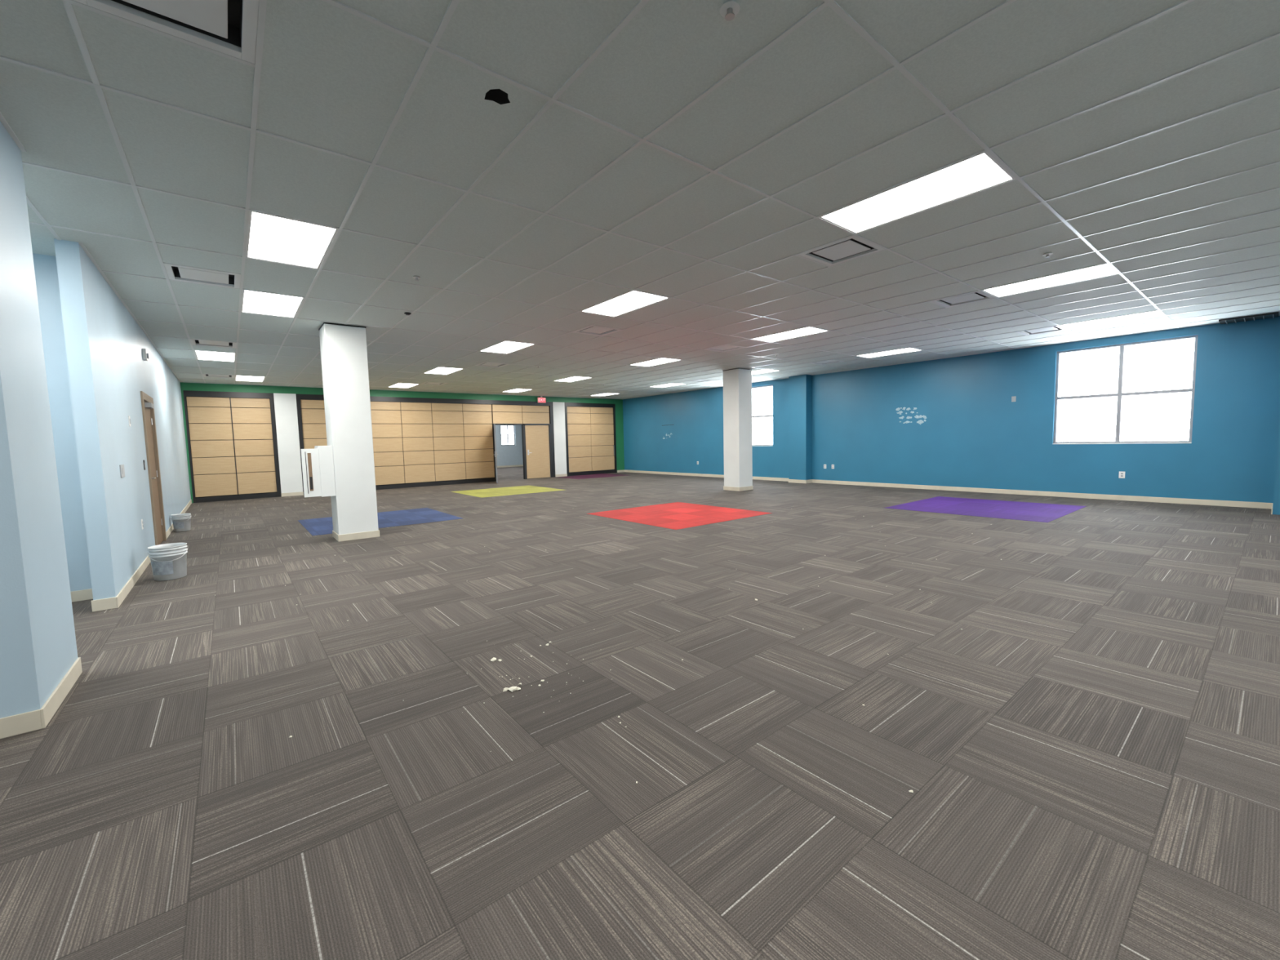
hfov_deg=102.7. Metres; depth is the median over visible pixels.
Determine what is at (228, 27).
ceiling vent
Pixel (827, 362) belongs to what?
ceiling vent
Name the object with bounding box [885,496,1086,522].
carpet
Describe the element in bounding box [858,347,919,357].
recessed light
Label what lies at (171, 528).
baseboard
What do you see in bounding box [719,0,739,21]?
sprinkler head
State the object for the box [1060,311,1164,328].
recessed light
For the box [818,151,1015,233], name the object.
recessed light
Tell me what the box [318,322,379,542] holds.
square column
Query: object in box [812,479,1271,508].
baseboard
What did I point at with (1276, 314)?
return air slot
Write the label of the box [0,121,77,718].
wall
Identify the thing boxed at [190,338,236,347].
ceiling vent
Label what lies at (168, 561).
paint bucket
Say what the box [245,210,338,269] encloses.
recessed light
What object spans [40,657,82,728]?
baseboard
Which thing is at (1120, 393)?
window
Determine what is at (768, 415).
window
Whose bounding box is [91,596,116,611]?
baseboard
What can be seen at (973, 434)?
wall
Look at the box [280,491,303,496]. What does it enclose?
baseboard
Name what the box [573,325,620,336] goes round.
ceiling vent
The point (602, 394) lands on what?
recessed light
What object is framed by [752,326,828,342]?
recessed light
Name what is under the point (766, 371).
recessed light
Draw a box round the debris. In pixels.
[284,497,1001,792]
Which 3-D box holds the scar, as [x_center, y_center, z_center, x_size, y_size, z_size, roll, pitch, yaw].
[6.870,-1.625,12.978,0.002,0.466,0.768,-5,6,-38]
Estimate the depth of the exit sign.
19.77 m
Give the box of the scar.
[895,407,926,424]
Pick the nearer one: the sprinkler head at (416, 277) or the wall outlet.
the sprinkler head at (416, 277)
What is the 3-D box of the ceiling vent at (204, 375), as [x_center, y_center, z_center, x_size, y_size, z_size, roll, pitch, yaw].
[-10.227,-2.585,12.427,0.586,0.125,0.586,-5,6,-38]
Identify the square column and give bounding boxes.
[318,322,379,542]
[722,368,753,491]
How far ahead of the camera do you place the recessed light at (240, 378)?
13.06 m
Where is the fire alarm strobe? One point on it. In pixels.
(145, 356)
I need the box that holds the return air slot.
[1218,311,1279,324]
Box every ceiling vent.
[73,0,258,63]
[163,263,240,288]
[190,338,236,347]
[202,373,234,377]
[420,382,446,385]
[475,362,508,367]
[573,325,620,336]
[653,390,673,391]
[689,379,711,382]
[705,344,743,351]
[798,235,884,266]
[809,360,840,364]
[931,290,994,306]
[1017,325,1066,335]
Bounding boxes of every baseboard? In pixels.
[0,709,41,738]
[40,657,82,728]
[70,588,93,602]
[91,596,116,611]
[115,555,150,608]
[165,499,191,538]
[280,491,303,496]
[497,464,523,467]
[555,473,567,476]
[624,470,788,481]
[788,479,806,483]
[806,479,812,483]
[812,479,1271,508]
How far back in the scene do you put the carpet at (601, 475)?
20.34 m
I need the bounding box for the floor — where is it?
[0,466,1279,959]
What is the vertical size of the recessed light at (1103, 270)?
0.094 m
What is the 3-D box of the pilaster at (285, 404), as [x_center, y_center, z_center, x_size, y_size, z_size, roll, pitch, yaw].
[-10.279,-1.019,14.968,0.530,2.970,0.230,-5,6,-38]
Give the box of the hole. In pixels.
[484,88,510,104]
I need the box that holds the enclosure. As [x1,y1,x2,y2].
[300,445,335,497]
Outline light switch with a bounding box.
[119,464,124,477]
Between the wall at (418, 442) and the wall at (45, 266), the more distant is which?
the wall at (418, 442)
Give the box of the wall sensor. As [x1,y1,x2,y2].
[1011,395,1016,401]
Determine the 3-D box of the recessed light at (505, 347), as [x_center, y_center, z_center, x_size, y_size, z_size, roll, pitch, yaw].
[-2.511,-2.531,9.617,0.586,0.094,1.196,-5,6,-38]
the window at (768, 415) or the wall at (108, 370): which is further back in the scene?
the window at (768, 415)
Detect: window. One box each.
[500,425,515,445]
[751,384,773,446]
[1052,334,1198,444]
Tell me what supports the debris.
on the floor
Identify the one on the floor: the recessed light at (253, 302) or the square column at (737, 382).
the square column at (737, 382)
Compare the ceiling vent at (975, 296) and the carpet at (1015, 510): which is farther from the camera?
the carpet at (1015, 510)
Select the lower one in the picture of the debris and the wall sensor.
the debris
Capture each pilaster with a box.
[273,393,302,493]
[552,401,566,476]
[788,374,812,479]
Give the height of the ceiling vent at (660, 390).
0.125 m
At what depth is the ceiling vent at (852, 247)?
5.03 m
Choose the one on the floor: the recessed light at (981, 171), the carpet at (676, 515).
the carpet at (676, 515)
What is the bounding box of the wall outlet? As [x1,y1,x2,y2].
[1118,471,1124,478]
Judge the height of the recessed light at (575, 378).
0.094 m
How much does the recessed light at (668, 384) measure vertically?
0.094 m
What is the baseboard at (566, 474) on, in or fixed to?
attached to the pilaster at (558, 408)
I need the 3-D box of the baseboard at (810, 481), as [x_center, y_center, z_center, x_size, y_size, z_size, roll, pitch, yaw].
[5.027,0.042,15.229,0.300,0.100,0.012,-5,6,-38]
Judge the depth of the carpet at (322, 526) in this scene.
9.69 m
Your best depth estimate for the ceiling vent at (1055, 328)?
9.22 m
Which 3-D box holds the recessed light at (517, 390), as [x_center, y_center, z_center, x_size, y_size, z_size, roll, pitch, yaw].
[-4.229,-3.114,17.597,0.586,0.094,1.196,-5,6,-38]
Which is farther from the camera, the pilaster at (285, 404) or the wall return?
the pilaster at (285, 404)
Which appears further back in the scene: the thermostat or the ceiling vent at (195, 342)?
the ceiling vent at (195, 342)
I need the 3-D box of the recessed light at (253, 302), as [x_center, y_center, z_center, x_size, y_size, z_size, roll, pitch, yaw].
[-4.604,-2.230,6.390,0.586,0.094,1.196,-5,6,-38]
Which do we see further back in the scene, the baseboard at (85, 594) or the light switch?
the light switch
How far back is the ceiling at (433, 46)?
3.81 m
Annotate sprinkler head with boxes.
[412,275,420,280]
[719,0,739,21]
[1042,252,1053,257]
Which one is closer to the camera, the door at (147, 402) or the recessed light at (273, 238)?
the recessed light at (273, 238)
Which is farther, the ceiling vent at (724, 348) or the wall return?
the ceiling vent at (724, 348)
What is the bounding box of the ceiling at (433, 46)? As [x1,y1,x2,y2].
[0,0,1279,399]
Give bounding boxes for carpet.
[297,507,462,535]
[450,485,564,497]
[554,473,626,479]
[587,502,772,529]
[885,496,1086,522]
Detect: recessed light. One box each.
[194,350,235,361]
[235,375,265,382]
[240,289,304,317]
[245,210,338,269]
[389,382,417,387]
[424,367,462,374]
[480,341,533,353]
[504,388,531,392]
[554,376,589,382]
[581,290,668,316]
[591,393,617,395]
[631,358,679,366]
[651,383,684,387]
[751,368,777,374]
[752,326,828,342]
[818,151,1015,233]
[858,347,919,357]
[982,263,1118,297]
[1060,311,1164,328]
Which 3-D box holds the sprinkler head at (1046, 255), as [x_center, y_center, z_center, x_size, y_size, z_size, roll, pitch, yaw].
[4.135,-2.279,5.196,0.084,0.040,0.084,-5,6,-38]
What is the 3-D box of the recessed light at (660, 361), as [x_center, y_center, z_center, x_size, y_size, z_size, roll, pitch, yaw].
[0.345,-2.776,11.892,0.586,0.094,1.196,-5,6,-38]
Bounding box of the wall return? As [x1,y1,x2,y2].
[1272,415,1279,515]
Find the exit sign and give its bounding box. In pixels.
[537,395,546,403]
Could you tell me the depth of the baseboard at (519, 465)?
29.81 m
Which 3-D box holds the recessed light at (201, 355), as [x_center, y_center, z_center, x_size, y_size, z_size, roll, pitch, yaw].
[-8.130,-2.415,9.813,0.586,0.094,1.196,-5,6,-38]
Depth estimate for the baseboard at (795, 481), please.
15.36 m
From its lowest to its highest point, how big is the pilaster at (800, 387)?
3.185 m
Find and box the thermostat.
[128,415,130,426]
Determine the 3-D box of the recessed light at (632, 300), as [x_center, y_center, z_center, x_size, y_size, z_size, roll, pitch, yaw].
[-0.223,-2.362,6.764,0.586,0.094,1.196,-5,6,-38]
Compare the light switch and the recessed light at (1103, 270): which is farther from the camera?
the recessed light at (1103, 270)
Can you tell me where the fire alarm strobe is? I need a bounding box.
[142,348,149,360]
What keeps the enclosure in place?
attached to the square column at (344, 351)
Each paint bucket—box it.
[147,542,187,581]
[170,513,191,531]
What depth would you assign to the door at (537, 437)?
19.95 m
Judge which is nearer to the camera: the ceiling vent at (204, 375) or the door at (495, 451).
the ceiling vent at (204, 375)
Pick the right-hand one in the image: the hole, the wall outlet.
the wall outlet
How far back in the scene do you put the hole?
3.32 m
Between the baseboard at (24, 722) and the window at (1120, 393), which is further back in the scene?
the window at (1120, 393)
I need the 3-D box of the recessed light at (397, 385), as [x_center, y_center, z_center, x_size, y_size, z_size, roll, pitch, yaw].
[-7.085,-2.870,15.321,0.586,0.094,1.196,-5,6,-38]
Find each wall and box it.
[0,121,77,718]
[32,253,92,591]
[53,238,191,599]
[180,382,624,502]
[492,422,523,466]
[622,315,1279,502]
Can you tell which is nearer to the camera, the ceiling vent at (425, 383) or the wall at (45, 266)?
the wall at (45, 266)
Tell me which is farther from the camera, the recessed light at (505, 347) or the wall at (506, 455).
the wall at (506, 455)
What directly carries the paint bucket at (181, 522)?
on the floor
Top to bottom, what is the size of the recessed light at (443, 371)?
0.094 m
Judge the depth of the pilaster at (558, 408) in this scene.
20.46 m
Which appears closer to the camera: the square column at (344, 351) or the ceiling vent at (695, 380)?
the square column at (344, 351)
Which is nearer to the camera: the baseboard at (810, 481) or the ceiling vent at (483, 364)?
the ceiling vent at (483, 364)
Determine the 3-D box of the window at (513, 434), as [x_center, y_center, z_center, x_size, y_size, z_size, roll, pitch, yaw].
[-7.686,-2.597,29.709,0.900,1.200,0.050,-5,6,-38]
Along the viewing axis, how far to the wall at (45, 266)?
4.73 m
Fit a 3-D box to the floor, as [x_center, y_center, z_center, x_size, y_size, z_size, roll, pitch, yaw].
[-4.049,0.538,12.890,18.040,0.100,31.500,-5,6,-38]
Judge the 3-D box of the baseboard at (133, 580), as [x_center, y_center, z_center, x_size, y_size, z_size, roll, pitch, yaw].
[-5.676,1.028,5.819,0.012,0.100,3.132,-5,6,-38]
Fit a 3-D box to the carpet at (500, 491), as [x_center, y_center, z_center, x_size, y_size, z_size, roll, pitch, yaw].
[-3.875,0.317,15.005,2.530,0.003,2.400,-5,6,-38]
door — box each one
[140,391,166,545]
[493,424,497,483]
[524,425,551,478]
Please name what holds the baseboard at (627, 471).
attached to the wall at (973, 434)
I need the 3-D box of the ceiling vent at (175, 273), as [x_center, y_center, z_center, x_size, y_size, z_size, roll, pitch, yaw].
[-4.508,-2.162,5.296,0.586,0.125,0.586,-5,6,-38]

